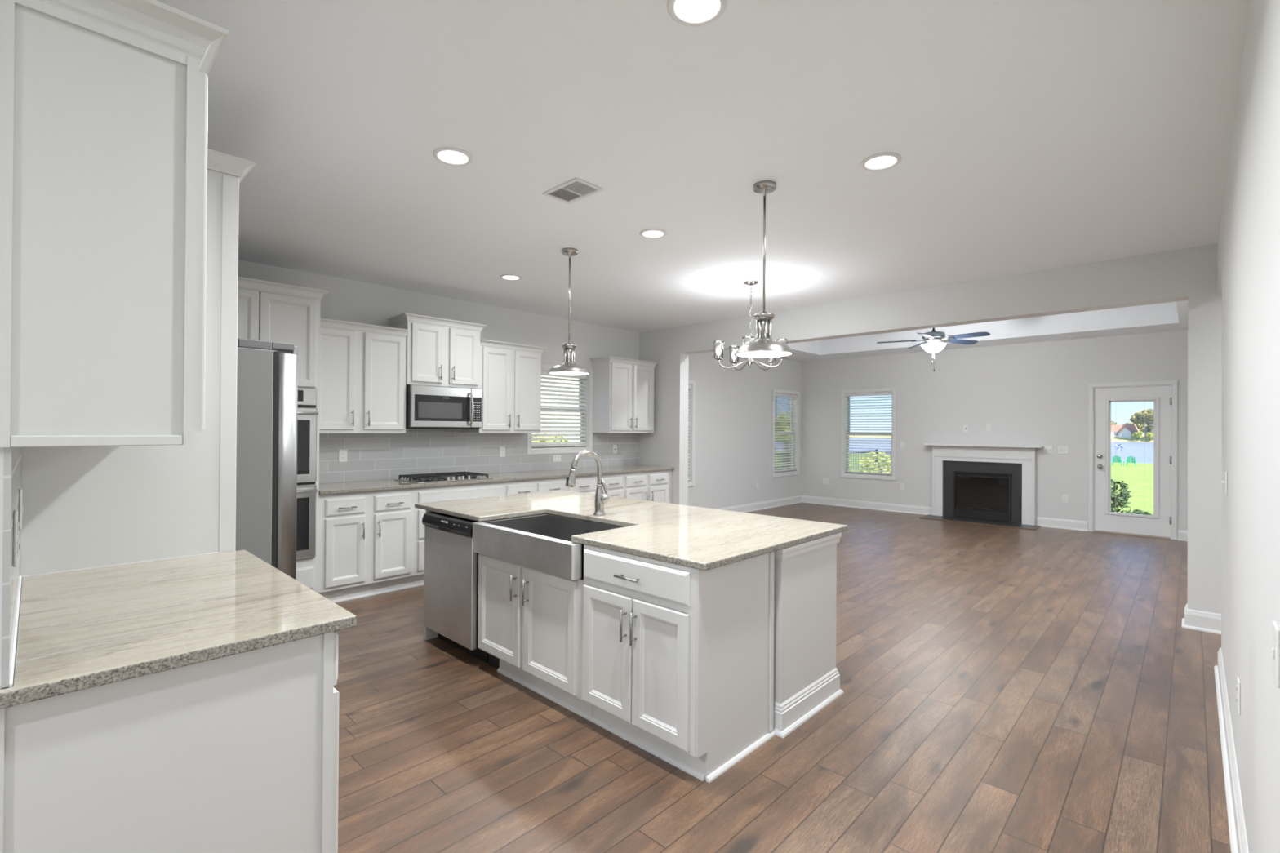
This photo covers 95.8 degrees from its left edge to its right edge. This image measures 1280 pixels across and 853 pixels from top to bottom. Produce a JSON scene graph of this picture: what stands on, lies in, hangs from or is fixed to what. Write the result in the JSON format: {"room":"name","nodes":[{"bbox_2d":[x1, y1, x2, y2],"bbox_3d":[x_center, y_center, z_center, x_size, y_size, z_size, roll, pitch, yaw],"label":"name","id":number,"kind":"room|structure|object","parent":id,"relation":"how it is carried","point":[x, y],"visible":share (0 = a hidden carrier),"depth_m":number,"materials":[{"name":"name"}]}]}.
{"room":"kitchen","nodes":[
{"label":"kitchen","id":0,"kind":"room"},
{"bbox_2d":[0,447,4,689],"bbox_3d":[-2.648,0.030,2.391,3.907,2.743,0.120,0,0,44],"label":"wall","id":1,"kind":"structure","parent":0,"point":[2,449],"depth_m":1.08,"materials":[{"name":"white paint"}]},
{"bbox_2d":[0,435,21,688],"bbox_3d":[-1.604,0.250,1.481,1.139,0.481,0.010,0,0,44],"label":"backsplash","id":2,"kind":"structure","parent":1,"relation":"attached to","point":[12,455],"depth_m":1.09,"materials":[{"name":"tile"}]},
{"bbox_2d":[13,509,19,567],"bbox_3d":[-1.342,0.240,1.245,0.072,0.115,0.008,0,0,44],"label":"wall outlet","id":3,"kind":"object","parent":1,"relation":"attached to","point":[15,523],"visible":1,"depth_m":1.22,"materials":[{"name":"white plastic"}]},
{"bbox_2d":[17,540,19,553],"bbox_3d":[-1.340,0.260,1.247,0.028,0.026,0.002,0,0,44],"label":"socket","id":4,"kind":"object","parent":3,"relation":"attached to","point":[18,545],"depth_m":1.24,"materials":[{"name":"white plastic"}]},
{"bbox_2d":[18,488,23,530],"bbox_3d":[-1.791,0.239,1.673,0.072,0.115,0.008,0,0,44],"label":"wall plate","id":5,"kind":"object","parent":1,"relation":"attached to","point":[20,506],"visible":0.96,"depth_m":1.65,"materials":[{"name":"white plastic"}]},
{"bbox_2d":[8,551,218,688],"bbox_3d":[-1.418,0.493,1.675,1.138,0.010,0.530,0,0,44],"label":"trim","id":6,"kind":"structure","parent":1,"relation":"attached to","point":[11,675],"depth_m":1.65,"materials":[{"name":"white"}]},
{"bbox_2d":[0,0,228,447],"bbox_3d":[-1.485,-0.426,1.565,1.183,0.930,0.384,0,0,44],"label":"upper cabinet","id":7,"kind":"object","parent":1,"relation":"attached to","point":[104,104],"visible":1,"depth_m":1.18,"materials":[{"name":"white wood"}]},
{"bbox_2d":[238,259,801,509],"bbox_3d":[-0.530,0.066,7.545,0.150,2.743,10.500,0,0,44],"label":"wall","id":8,"kind":"structure","parent":0,"point":[733,411],"depth_m":8.89,"materials":[{"name":"white paint"}]},
{"bbox_2d":[338,448,347,462],"bbox_3d":[-2.662,0.261,5.184,0.008,0.115,0.072,0,0,44],"label":"wall outlet","id":9,"kind":"object","parent":8,"relation":"attached to","point":[342,452],"visible":1,"depth_m":5.18,"materials":[{"name":"white plastic"}]},
{"bbox_2d":[319,318,408,433],"bbox_3d":[-2.514,-0.413,5.077,0.386,0.939,0.814,0,0,44],"label":"upper cabinet","id":10,"kind":"object","parent":8,"relation":"attached to","point":[363,366],"visible":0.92,"depth_m":5.00,"materials":[{"name":"white wood"}]},
{"bbox_2d":[386,312,487,388],"bbox_3d":[-1.966,-0.702,5.639,0.401,0.638,0.840,0,0,44],"label":"upper cabinet","id":11,"kind":"object","parent":8,"relation":"attached to","point":[441,352],"visible":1,"depth_m":5.49,"materials":[{"name":"white wood"}]},
{"bbox_2d":[405,384,482,429],"bbox_3d":[-1.940,-0.178,5.609,0.461,0.404,0.732,0,0,44],"label":"microwave","id":12,"kind":"object","parent":11,"relation":"attached to","point":[427,406],"visible":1,"depth_m":5.46,"materials":[{"name":"silver metal"}]},
{"bbox_2d":[319,431,639,483],"bbox_3d":[-1.475,0.282,6.441,0.010,0.461,4.231,0,0,44],"label":"backsplash","id":13,"kind":"structure","parent":8,"relation":"attached to","point":[370,456],"depth_m":5.87,"materials":[{"name":"tile"}]},
{"bbox_2d":[499,446,505,457],"bbox_3d":[-1.518,0.279,6.381,0.008,0.115,0.072,0,0,44],"label":"wall outlet","id":14,"kind":"object","parent":8,"relation":"attached to","point":[502,449],"visible":1,"depth_m":6.38,"materials":[{"name":"white plastic"}]},
{"bbox_2d":[462,339,547,432],"bbox_3d":[-1.435,-0.401,6.207,0.386,0.939,0.808,0,0,44],"label":"upper cabinet","id":15,"kind":"object","parent":8,"relation":"attached to","point":[510,373],"visible":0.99,"depth_m":6.06,"materials":[{"name":"white wood"}]},
{"bbox_2d":[552,455,560,462],"bbox_3d":[-0.994,0.383,6.930,0.008,0.075,0.118,0,0,44],"label":"wall outlet","id":16,"kind":"object","parent":8,"relation":"attached to","point":[555,458],"visible":1,"depth_m":6.92,"materials":[{"name":"white plastic"}]},
{"bbox_2d":[526,364,592,454],"bbox_3d":[-0.997,-0.201,7.030,0.151,1.055,0.995,0,0,44],"label":"window","id":17,"kind":"structure","parent":8,"relation":"in","point":[542,450],"depth_m":7.30,"materials":[{"name":"white wood"}]},
{"bbox_2d":[531,370,586,447],"bbox_3d":[-0.980,-0.206,7.013,0.065,0.896,0.843,0,0,44],"label":"window blind","id":18,"kind":"object","parent":17,"relation":"attached to","point":[543,372],"visible":0.66,"depth_m":7.04,"materials":[{"name":"white plastic"}]},
{"bbox_2d":[613,444,617,453],"bbox_3d":[-0.330,0.299,7.625,0.008,0.115,0.072,0,0,44],"label":"light switch","id":19,"kind":"object","parent":8,"relation":"attached to","point":[615,446],"visible":1,"depth_m":7.62,"materials":[{"name":"white plastic"}]},
{"bbox_2d":[589,355,659,432],"bbox_3d":[-0.192,-0.388,7.508,0.386,0.939,0.911,0,0,44],"label":"upper cabinet","id":20,"kind":"object","parent":8,"relation":"attached to","point":[623,388],"visible":1,"depth_m":7.31,"materials":[{"name":"white wood"}]},
{"bbox_2d":[688,379,695,486],"bbox_3d":[0.445,0.100,8.540,0.151,1.615,0.995,0,0,44],"label":"window","id":21,"kind":"structure","parent":8,"relation":"in","point":[692,383],"depth_m":8.82,"materials":[{"name":"white wood"}]},
{"bbox_2d":[688,385,690,480],"bbox_3d":[0.462,0.092,8.523,0.065,1.451,0.843,0,0,44],"label":"window blind","id":22,"kind":"object","parent":21,"relation":"attached to","point":[689,386],"visible":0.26,"depth_m":8.81,"materials":[{"name":"white plastic"}]},
{"bbox_2d":[715,495,801,512],"bbox_3d":[1.630,1.393,9.679,0.030,0.135,4.410,0,0,44],"label":"baseboard","id":23,"kind":"structure","parent":8,"relation":"attached to","point":[751,507],"depth_m":10.29,"materials":[{"name":"white wood"}]},
{"bbox_2d":[772,388,799,477],"bbox_3d":[2.704,0.125,10.904,0.151,1.615,0.995,0,0,44],"label":"window","id":24,"kind":"structure","parent":8,"relation":"in","point":[797,472],"depth_m":11.05,"materials":[{"name":"white"}]},
{"bbox_2d":[774,393,796,471],"bbox_3d":[2.721,0.112,10.888,0.065,1.441,0.843,0,0,44],"label":"window blind","id":25,"kind":"object","parent":24,"relation":"attached to","point":[775,394],"visible":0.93,"depth_m":10.89,"materials":[{"name":"white plastic"}]},
{"bbox_2d":[156,0,1249,361],"bbox_3d":[1.206,-1.492,3.683,7.990,0.362,14.010,0,0,44],"label":"ceiling","id":26,"kind":"structure","parent":0,"point":[1028,135],"depth_m":2.72,"materials":[{"name":"white paint"}]},
{"bbox_2d":[432,146,472,165],"bbox_3d":[-0.919,-1.325,2.842,0.188,0.008,0.188,0,0,44],"label":"recessed light","id":27,"kind":"object","parent":26,"relation":"in","point":[447,155],"visible":1,"depth_m":2.84,"materials":[{"name":"white"}]},
{"bbox_2d":[500,274,521,280],"bbox_3d":[-1.141,-1.316,5.109,0.188,0.008,0.188,0,0,44],"label":"recessed light","id":28,"kind":"object","parent":26,"relation":"in","point":[507,277],"visible":1,"depth_m":5.10,"materials":[{"name":"white plastic"}]},
{"bbox_2d":[546,247,590,375],"bbox_3d":[-0.528,-0.852,4.327,0.321,0.936,0.321,0,0,44],"label":"pendant light","id":29,"kind":"object","parent":26,"relation":"hanging from","point":[568,367],"visible":1,"depth_m":4.29,"materials":[{"name":"silver metal"}]},
{"bbox_2d":[549,371,588,375],"bbox_3d":[-0.531,-0.391,4.324,0.296,0.014,0.296,0,0,44],"label":"diffuser","id":30,"kind":"object","parent":29,"relation":"attached to","point":[557,373],"depth_m":4.26,"materials":[{"name":"white glass"}]},
{"bbox_2d":[542,177,603,204],"bbox_3d":[-0.379,-1.319,3.248,0.304,0.008,0.199,0,0,44],"label":"ceiling vent","id":31,"kind":"object","parent":26,"relation":"in","point":[575,189],"visible":1,"depth_m":3.24,"materials":[{"name":"white metal"}]},
{"bbox_2d":[639,228,666,238],"bbox_3d":[0.090,-1.313,3.942,0.188,0.008,0.188,0,0,44],"label":"recessed light","id":32,"kind":"object","parent":26,"relation":"in","point":[649,233],"visible":1,"depth_m":3.93,"materials":[{"name":"white plastic"}]},
{"bbox_2d":[666,0,727,26],"bbox_3d":[0.179,-1.322,1.817,0.188,0.008,0.188,0,0,44],"label":"recessed light","id":33,"kind":"object","parent":26,"relation":"in","point":[692,13],"visible":1,"depth_m":1.84,"materials":[{"name":"white plastic"}]},
{"bbox_2d":[712,341,786,370],"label":"chandelier","id":34,"kind":"object","parent":26,"relation":"hanging from","point":[749,362],"depth_m":5.21,"materials":[{"name":"silver metal"}]},
{"bbox_2d":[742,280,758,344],"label":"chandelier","id":35,"kind":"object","parent":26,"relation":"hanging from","point":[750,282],"depth_m":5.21,"materials":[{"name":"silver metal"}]},
{"bbox_2d":[733,180,794,358],"bbox_3d":[0.678,-0.849,3.154,0.321,0.936,0.321,0,0,44],"label":"pendant light","id":36,"kind":"object","parent":26,"relation":"hanging from","point":[763,346],"visible":1,"depth_m":3.12,"materials":[{"name":"silver metal"}]},
{"bbox_2d":[736,351,791,357],"bbox_3d":[0.675,-0.388,3.152,0.296,0.014,0.296,0,0,44],"label":"diffuser","id":37,"kind":"object","parent":36,"relation":"attached to","point":[739,353],"depth_m":3.10,"materials":[{"name":"white glass"}]},
{"bbox_2d":[860,152,901,170],"bbox_3d":[1.195,-1.311,2.869,0.188,0.008,0.188,0,0,44],"label":"recessed light","id":38,"kind":"object","parent":26,"relation":"in","point":[879,162],"visible":1,"depth_m":2.86,"materials":[{"name":"white plastic"}]},
{"bbox_2d":[876,328,990,371],"bbox_3d":[3.834,-1.127,7.538,1.324,0.824,1.300,0,0,44],"label":"ceiling fan","id":39,"kind":"object","parent":26,"relation":"hanging from","point":[933,337],"visible":0.86,"depth_m":7.49,"materials":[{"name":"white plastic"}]},
{"bbox_2d":[1069,333,1097,337],"bbox_3d":[6.135,-1.257,8.010,0.300,0.008,0.120,0,0,44],"label":"ceiling vent","id":40,"kind":"object","parent":26,"relation":"in","point":[1091,334],"visible":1,"depth_m":8.00,"materials":[{"name":"white metal"}]},
{"bbox_2d":[333,502,1231,852],"bbox_3d":[1.187,1.491,3.671,7.990,0.120,14.010,0,0,44],"label":"floor","id":41,"kind":"structure","parent":0,"point":[1006,690],"depth_m":2.66,"materials":[{"name":"brown wood"}]},
{"bbox_2d":[19,168,239,583],"bbox_3d":[-1.825,0.204,2.098,0.035,2.402,0.594,0,0,44],"label":"end panel","id":42,"kind":"object","parent":41,"relation":"on","point":[85,507],"visible":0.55,"depth_m":2.13,"materials":[{"name":"white wood"}]},
{"bbox_2d":[207,148,256,183],"bbox_3d":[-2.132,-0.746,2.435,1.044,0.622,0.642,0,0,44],"label":"crown molding","id":43,"kind":"structure","parent":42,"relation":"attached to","point":[219,162],"depth_m":2.26,"materials":[{"name":"white wood"}]},
{"bbox_2d":[0,591,338,852],"bbox_3d":[-1.406,0.965,1.682,1.145,0.883,0.684,0,0,44],"label":"base cabinet","id":44,"kind":"object","parent":41,"relation":"on","point":[238,753],"visible":0.59,"depth_m":1.28,"materials":[{"name":"white wood"}]},
{"bbox_2d":[0,549,356,709],"bbox_3d":[-1.399,0.507,1.675,1.165,0.030,0.678,0,0,44],"label":"countertop","id":45,"kind":"structure","parent":44,"relation":"on","point":[81,629],"depth_m":1.49,"materials":[{"name":"stone"}]},
{"bbox_2d":[235,337,297,579],"bbox_3d":[-2.049,0.522,2.576,0.909,1.768,0.822,0,0,44],"label":"refrigerator","id":46,"kind":"object","parent":41,"relation":"on","point":[266,452],"visible":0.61,"depth_m":2.43,"materials":[{"name":"grey metal"}]},
{"bbox_2d":[237,276,328,592],"bbox_3d":[-2.952,0.178,4.403,0.686,2.460,0.851,0,0,44],"label":"tall cabinet","id":47,"kind":"object","parent":41,"relation":"on","point":[268,311],"visible":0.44,"depth_m":4.35,"materials":[{"name":"white wood"}]},
{"bbox_2d":[296,387,318,559],"bbox_3d":[-2.730,0.354,4.154,0.090,1.298,0.750,0,0,44],"label":"double oven","id":48,"kind":"object","parent":47,"relation":"in","point":[307,413],"visible":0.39,"depth_m":4.38,"materials":[{"name":"silver metal"}]},
{"bbox_2d":[318,488,414,602],"bbox_3d":[-2.437,0.972,4.963,0.661,0.883,0.775,0,0,44],"label":"base cabinet","id":49,"kind":"object","parent":41,"relation":"on","point":[366,539],"visible":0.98,"depth_m":4.76,"materials":[{"name":"white wood"}]},
{"bbox_2d":[410,481,504,587],"bbox_3d":[-1.853,0.979,5.574,0.661,0.883,0.915,0,0,44],"label":"base cabinet","id":50,"kind":"object","parent":41,"relation":"on","point":[442,493],"visible":0.17,"depth_m":5.17,"materials":[{"name":"white wood"}]},
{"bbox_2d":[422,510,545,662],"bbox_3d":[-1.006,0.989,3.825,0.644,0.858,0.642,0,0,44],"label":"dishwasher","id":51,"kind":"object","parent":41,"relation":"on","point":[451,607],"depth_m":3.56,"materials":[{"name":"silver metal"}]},
{"bbox_2d":[477,553,592,720],"bbox_3d":[-0.437,1.077,3.254,0.936,0.685,0.617,0,0,44],"label":"base cabinet","id":52,"kind":"object","parent":41,"relation":"on","point":[530,623],"visible":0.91,"depth_m":3.01,"materials":[{"name":"white wood"}]},
{"bbox_2d":[504,477,566,495],"bbox_3d":[-1.266,0.985,6.188,0.661,0.883,0.785,0,0,44],"label":"base cabinet","id":53,"kind":"object","parent":41,"relation":"on","point":[522,486],"visible":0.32,"depth_m":5.97,"materials":[{"name":"white wood"}]},
{"bbox_2d":[566,473,623,497],"bbox_3d":[-0.694,0.991,6.787,0.661,0.883,0.870,0,0,44],"label":"base cabinet","id":54,"kind":"object","parent":41,"relation":"on","point":[614,482],"visible":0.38,"depth_m":6.67,"materials":[{"name":"white wood"}]},
{"bbox_2d":[582,544,705,781],"bbox_3d":[0.149,0.992,2.696,0.678,0.858,0.617,0,0,44],"label":"base cabinet","id":55,"kind":"object","parent":41,"relation":"on","point":[639,613],"visible":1,"depth_m":2.46,"materials":[{"name":"white wood"}]},
{"bbox_2d":[623,469,671,503],"bbox_3d":[-0.088,0.998,7.421,0.661,0.883,0.884,0,0,44],"label":"base cabinet","id":56,"kind":"object","parent":41,"relation":"on","point":[651,486],"visible":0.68,"depth_m":7.22,"materials":[{"name":"white wood"}]},
{"bbox_2d":[319,465,674,494],"bbox_3d":[-1.242,0.528,6.216,0.637,0.030,4.229,0,0,44],"label":"countertop","id":57,"kind":"structure","parent":56,"relation":"on","point":[389,484],"depth_m":5.57,"materials":[{"name":"stone"}]},
{"bbox_2d":[394,471,493,483],"bbox_3d":[-1.871,0.481,5.534,0.500,0.047,0.755,0,0,44],"label":"gas cooktop","id":58,"kind":"object","parent":57,"relation":"in","point":[453,476],"visible":1,"depth_m":5.43,"materials":[{"name":"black metal"}]},
{"bbox_2d":[695,551,775,782],"bbox_3d":[0.424,0.992,2.474,0.026,0.858,0.561,0,0,44],"label":"island end panel","id":59,"kind":"object","parent":41,"relation":"on","point":[735,602],"visible":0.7,"depth_m":2.45,"materials":[{"name":"white wood"}]},
{"bbox_2d":[773,532,844,737],"bbox_3d":[0.025,0.995,3.683,2.352,0.858,0.635,0,0,44],"label":"island end panel","id":60,"kind":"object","parent":41,"relation":"on","point":[806,677],"depth_m":2.83,"materials":[{"name":"white wood"}]},
{"bbox_2d":[414,489,848,570],"bbox_3d":[-0.202,0.548,3.558,2.486,0.030,1.281,0,0,44],"label":"countertop","id":61,"kind":"structure","parent":60,"relation":"on","point":[704,539],"depth_m":3.15,"materials":[{"name":"stone"}]},
{"bbox_2d":[472,513,624,580],"bbox_3d":[-0.459,0.646,3.228,0.912,0.170,0.540,0,0,44],"label":"sink","id":62,"kind":"object","parent":61,"relation":"in","point":[543,543],"visible":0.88,"depth_m":3.12,"materials":[{"name":"silver metal"}]},
{"bbox_2d":[564,449,608,515],"bbox_3d":[-0.317,0.336,3.425,0.287,0.392,0.091,1,0,-34],"label":"faucet","id":63,"kind":"object","parent":61,"relation":"on","point":[601,499],"visible":1,"depth_m":3.46,"materials":[{"name":"silver metal"}]},
{"bbox_2d":[919,443,1043,530],"bbox_3d":[5.232,0.882,8.957,1.605,1.196,0.484,0,0,44],"label":"fireplace","id":64,"kind":"object","parent":41,"relation":"on","point":[1002,496],"visible":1,"depth_m":9.05,"materials":[{"name":"white wood"}]},
{"bbox_2d":[924,443,1043,448],"bbox_3d":[5.338,0.300,9.066,1.605,0.030,0.189,0,0,44],"label":"mantel shelf","id":65,"kind":"object","parent":64,"relation":"attached to","point":[934,446],"depth_m":9.08,"materials":[{"name":"white wood"}]},
{"bbox_2d":[638,244,1222,613],"bbox_3d":[2.836,0.078,5.371,7.720,2.743,0.174,0,0,44],"label":"wall","id":66,"kind":"structure","parent":0,"point":[1189,274],"depth_m":4.79,"materials":[{"name":"white paint"}]},
{"bbox_2d":[1177,529,1221,634],"bbox_3d":[6.286,1.403,5.090,2.338,0.135,4.614,0,0,44],"label":"baseboard","id":67,"kind":"structure","parent":66,"relation":"attached to","point":[1194,620],"depth_m":4.12,"materials":[{"name":"white wood"}]},
{"bbox_2d":[800,329,1187,530],"bbox_3d":[5.405,0.111,9.240,6.390,2.743,0.150,0,0,44],"label":"wall","id":68,"kind":"structure","parent":0,"point":[1036,393],"depth_m":9.03,"materials":[{"name":"white paint"}]},
{"bbox_2d":[822,477,829,484],"bbox_3d":[3.517,1.032,10.924,0.122,0.115,0.008,0,0,44],"label":"wall outlet","id":69,"kind":"object","parent":68,"relation":"attached to","point":[825,481],"visible":1,"depth_m":10.93,"materials":[{"name":"white plastic"}]},
{"bbox_2d":[801,495,932,515],"bbox_3d":[4.001,1.411,10.443,2.403,0.135,0.030,0,0,44],"label":"baseboard","id":70,"kind":"structure","parent":68,"relation":"attached to","point":[923,510],"depth_m":10.35,"materials":[{"name":"white"}]},
{"bbox_2d":[840,387,896,480],"bbox_3d":[4.132,0.132,10.431,0.985,1.615,0.151,0,0,44],"label":"window","id":71,"kind":"structure","parent":68,"relation":"in","point":[843,398],"depth_m":10.47,"materials":[{"name":"white"}]},
{"bbox_2d":[845,391,892,474],"bbox_3d":[4.116,0.119,10.414,0.833,1.441,0.065,0,0,44],"label":"window blind","id":72,"kind":"object","parent":71,"relation":"attached to","point":[849,395],"visible":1,"depth_m":10.40,"materials":[{"name":"white plastic"}]},
{"bbox_2d":[963,425,968,431],"bbox_3d":[5.236,0.032,9.292,0.072,0.115,0.008,0,0,44],"label":"outlet","id":73,"kind":"object","parent":68,"relation":"attached to","point":[965,427],"visible":1,"depth_m":9.29,"materials":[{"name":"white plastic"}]},
{"bbox_2d":[986,424,991,431],"bbox_3d":[5.467,0.022,9.071,0.072,0.115,0.008,0,0,44],"label":"wall outlet","id":74,"kind":"object","parent":68,"relation":"attached to","point":[988,426],"visible":1,"depth_m":9.07,"materials":[{"name":"white plastic"}]},
{"bbox_2d":[1044,445,1053,453],"bbox_3d":[6.023,0.343,8.529,0.110,0.115,0.020,0,0,44],"label":"light switch","id":75,"kind":"object","parent":68,"relation":"attached to","point":[1047,449],"visible":1,"depth_m":8.53,"materials":[{"name":"white plastic"}]},
{"bbox_2d":[1035,516,1088,531],"bbox_3d":[6.129,1.416,8.409,0.610,0.135,0.030,0,0,44],"label":"baseboard","id":76,"kind":"structure","parent":68,"relation":"attached to","point":[1042,522],"depth_m":8.40,"materials":[{"name":"white wood"}]},
{"bbox_2d":[1057,445,1068,454],"bbox_3d":[6.152,0.344,8.406,0.128,0.118,0.020,0,0,44],"label":"light switch","id":77,"kind":"object","parent":68,"relation":"attached to","point":[1061,449],"visible":1,"depth_m":8.41,"materials":[{"name":"white plastic"}]},
{"bbox_2d":[1062,493,1068,502],"bbox_3d":[6.169,1.041,8.390,0.072,0.115,0.008,0,0,44],"label":"wall outlet","id":78,"kind":"object","parent":68,"relation":"attached to","point":[1064,497],"visible":1,"depth_m":8.39,"materials":[{"name":"white plastic"}]},
{"bbox_2d":[1088,379,1177,540],"bbox_3d":[6.731,0.438,7.920,0.927,2.095,0.202,0,0,44],"label":"door","id":79,"kind":"structure","parent":68,"relation":"in","point":[1162,524],"depth_m":7.85,"materials":[{"name":"white wood"}]},
{"bbox_2d":[1217,0,1279,852],"bbox_3d":[0.948,0.046,0.723,0.120,2.743,9.156,0,0,44],"label":"wall","id":80,"kind":"structure","parent":0,"point":[1248,244],"depth_m":1.63,"materials":[{"name":"white paint"}]},
{"bbox_2d":[1221,471,1227,495],"bbox_3d":[2.921,0.283,2.891,0.020,0.115,0.072,0,0,44],"label":"light switch","id":81,"kind":"object","parent":80,"relation":"attached to","point":[1225,482],"visible":1,"depth_m":2.86,"materials":[{"name":"white plastic"}]},
{"bbox_2d":[1213,647,1248,852],"bbox_3d":[0.630,1.346,0.415,0.150,0.135,8.290,0,0,44],"label":"baseboard","id":82,"kind":"structure","parent":80,"relation":"attached to","point":[1237,828],"depth_m":2.29,"materials":[{"name":"white wood"}]},
{"bbox_2d":[1236,676,1240,715],"bbox_3d":[2.161,0.971,2.088,0.008,0.115,0.072,0,0,44],"label":"wall outlet","id":83,"kind":"object","parent":80,"relation":"attached to","point":[1238,683],"visible":1,"depth_m":2.06,"materials":[{"name":"white plastic"}]},
{"bbox_2d":[1272,621,1279,688],"bbox_3d":[1.277,0.456,1.161,0.008,0.115,0.072,0,0,44],"label":"wall plate","id":84,"kind":"object","parent":80,"relation":"attached to","point":[1276,630],"visible":1,"depth_m":1.14,"materials":[{"name":"white plastic"}]},
{"label":"outside","id":85,"kind":"structure","parent":0,"visible":0},
{"bbox_2d":[848,434,1153,442],"bbox_3d":[188.333,4.522,269.518,420.000,1.900,190.000,0,0,44],"label":"bank","id":86,"kind":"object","parent":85,"point":[1143,439],"depth_m":180.37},
{"bbox_2d":[1111,424,1139,437],"bbox_3d":[155.812,1.537,187.554,9.200,4.150,9.500,0,0,44],"label":"house","id":87,"kind":"structure","parent":86,"relation":"on","point":[1117,430],"depth_m":183.98,"materials":[{"name":"white"}]},
{"bbox_2d":[1123,422,1146,432],"bbox_3d":[171.019,0.810,199.415,7.976,5.280,8.927,0,0,44],"label":"tree","id":88,"kind":"object","parent":86,"relation":"on","point":[1141,427],"visible":0.24,"depth_m":196.34,"materials":[{"name":"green plant"}]},
{"bbox_2d":[1131,431,1142,440],"bbox_3d":[151.434,2.840,176.096,2.962,3.016,2.995,0,0,44],"label":"shrub","id":89,"kind":"object","parent":86,"relation":"on","point":[1139,434],"visible":1,"depth_m":175.40,"materials":[{"name":"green plant"}]},
{"bbox_2d":[1129,408,1153,433],"bbox_3d":[156.309,-1.019,176.663,10.900,8.928,11.472,0,0,44],"label":"oak tree","id":90,"kind":"object","parent":86,"relation":"on","point":[1146,416],"visible":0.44,"depth_m":175.72,"materials":[{"name":"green plant"}]},
{"bbox_2d":[1142,426,1153,435],"bbox_3d":[162.318,1.777,181.336,6.800,3.700,9.500,0,0,44],"label":"house","id":91,"kind":"structure","parent":86,"relation":"on","point":[1145,429],"depth_m":180.77,"materials":[{"name":"white"}]},
{"bbox_2d":[1144,431,1153,440],"bbox_3d":[153.477,2.914,174.026,2.591,2.872,2.543,0,0,44],"label":"shrub","id":92,"kind":"object","parent":86,"relation":"on","point":[1148,435],"visible":0.96,"depth_m":173.76,"materials":[{"name":"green plant"}]},
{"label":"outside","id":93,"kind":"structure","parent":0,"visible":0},
{"bbox_2d":[848,438,1153,463],"bbox_3d":[69.516,4.097,145.151,420.000,0.001,158.000,0,0,44],"label":"lake","id":94,"kind":"structure","parent":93,"point":[1143,452],"depth_m":101.38,"materials":[{"name":"liquid"}]},
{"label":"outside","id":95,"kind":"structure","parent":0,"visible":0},
{"bbox_2d":[848,453,1153,515],"bbox_3d":[4.820,2.386,5.051,120.000,1.350,134.000,0,0,44],"label":"lawn","id":96,"kind":"structure","parent":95,"point":[1139,478],"depth_m":24.14,"materials":[{"name":"green plant"}]},
{"bbox_2d":[531,432,568,444],"bbox_3d":[-1.807,0.914,11.621,1.208,1.581,1.401,0,0,44],"label":"shrub","id":97,"kind":"object","parent":96,"relation":"on","point":[537,433],"visible":0.04,"depth_m":11.45,"materials":[{"name":"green plant"}]},
{"bbox_2d":[531,375,580,441],"bbox_3d":[-4.320,-1.825,16.247,8.300,7.050,14.300,0,0,44],"label":"house","id":98,"kind":"structure","parent":96,"relation":"on","point":[542,380],"depth_m":13.27,"materials":[{"name":"white"}]},
{"bbox_2d":[849,449,875,471],"bbox_3d":[7.447,1.324,19.378,0.060,1.150,2.390,0,0,44],"label":"fence panel","id":99,"kind":"object","parent":96,"relation":"on","point":[866,450],"visible":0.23,"depth_m":19.15,"materials":[{"name":"black metal"}]},
{"bbox_2d":[858,450,891,473],"bbox_3d":[6.591,1.220,15.825,1.050,1.108,1.038,0,0,44],"label":"shrub","id":100,"kind":"object","parent":96,"relation":"on","point":[879,451],"visible":0.4,"depth_m":15.78,"materials":[{"name":"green plant"}]},
{"bbox_2d":[875,449,890,472],"bbox_3d":[9.104,1.396,21.113,0.060,1.150,2.390,0,0,44],"label":"fence panel","id":101,"kind":"object","parent":96,"relation":"on","point":[876,450],"visible":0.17,"depth_m":20.62,"materials":[{"name":"black metal"}]},
{"bbox_2d":[1111,455,1122,466],"bbox_3d":[38.551,2.738,46.727,0.718,0.828,0.791,0,0,44],"label":"chair","id":102,"kind":"object","parent":96,"relation":"on","point":[1118,460],"visible":0.93,"depth_m":46.53,"materials":[{"name":"teal plastic"}]},
{"bbox_2d":[1111,479,1132,512],"bbox_3d":[9.149,1.463,11.400,0.837,0.889,0.844,0,0,44],"label":"leafy bush","id":103,"kind":"object","parent":96,"relation":"on","point":[1124,495],"visible":0.31,"depth_m":11.27,"materials":[{"name":"green plant"}]},
{"bbox_2d":[1124,455,1137,466],"bbox_3d":[39.187,2.739,46.119,0.718,0.828,0.791,0,0,44],"label":"chair","id":104,"kind":"object","parent":96,"relation":"on","point":[1130,456],"visible":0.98,"depth_m":46.00,"materials":[{"name":"teal plastic"}]},
{"bbox_2d":[1124,509,1153,515],"bbox_3d":[8.872,1.632,10.220,0.600,0.330,0.746,0,0,-14],"label":"leafy bush","id":105,"kind":"object","parent":96,"relation":"on","point":[1135,511],"visible":0.1,"depth_m":10.26,"materials":[{"name":"green plant"}]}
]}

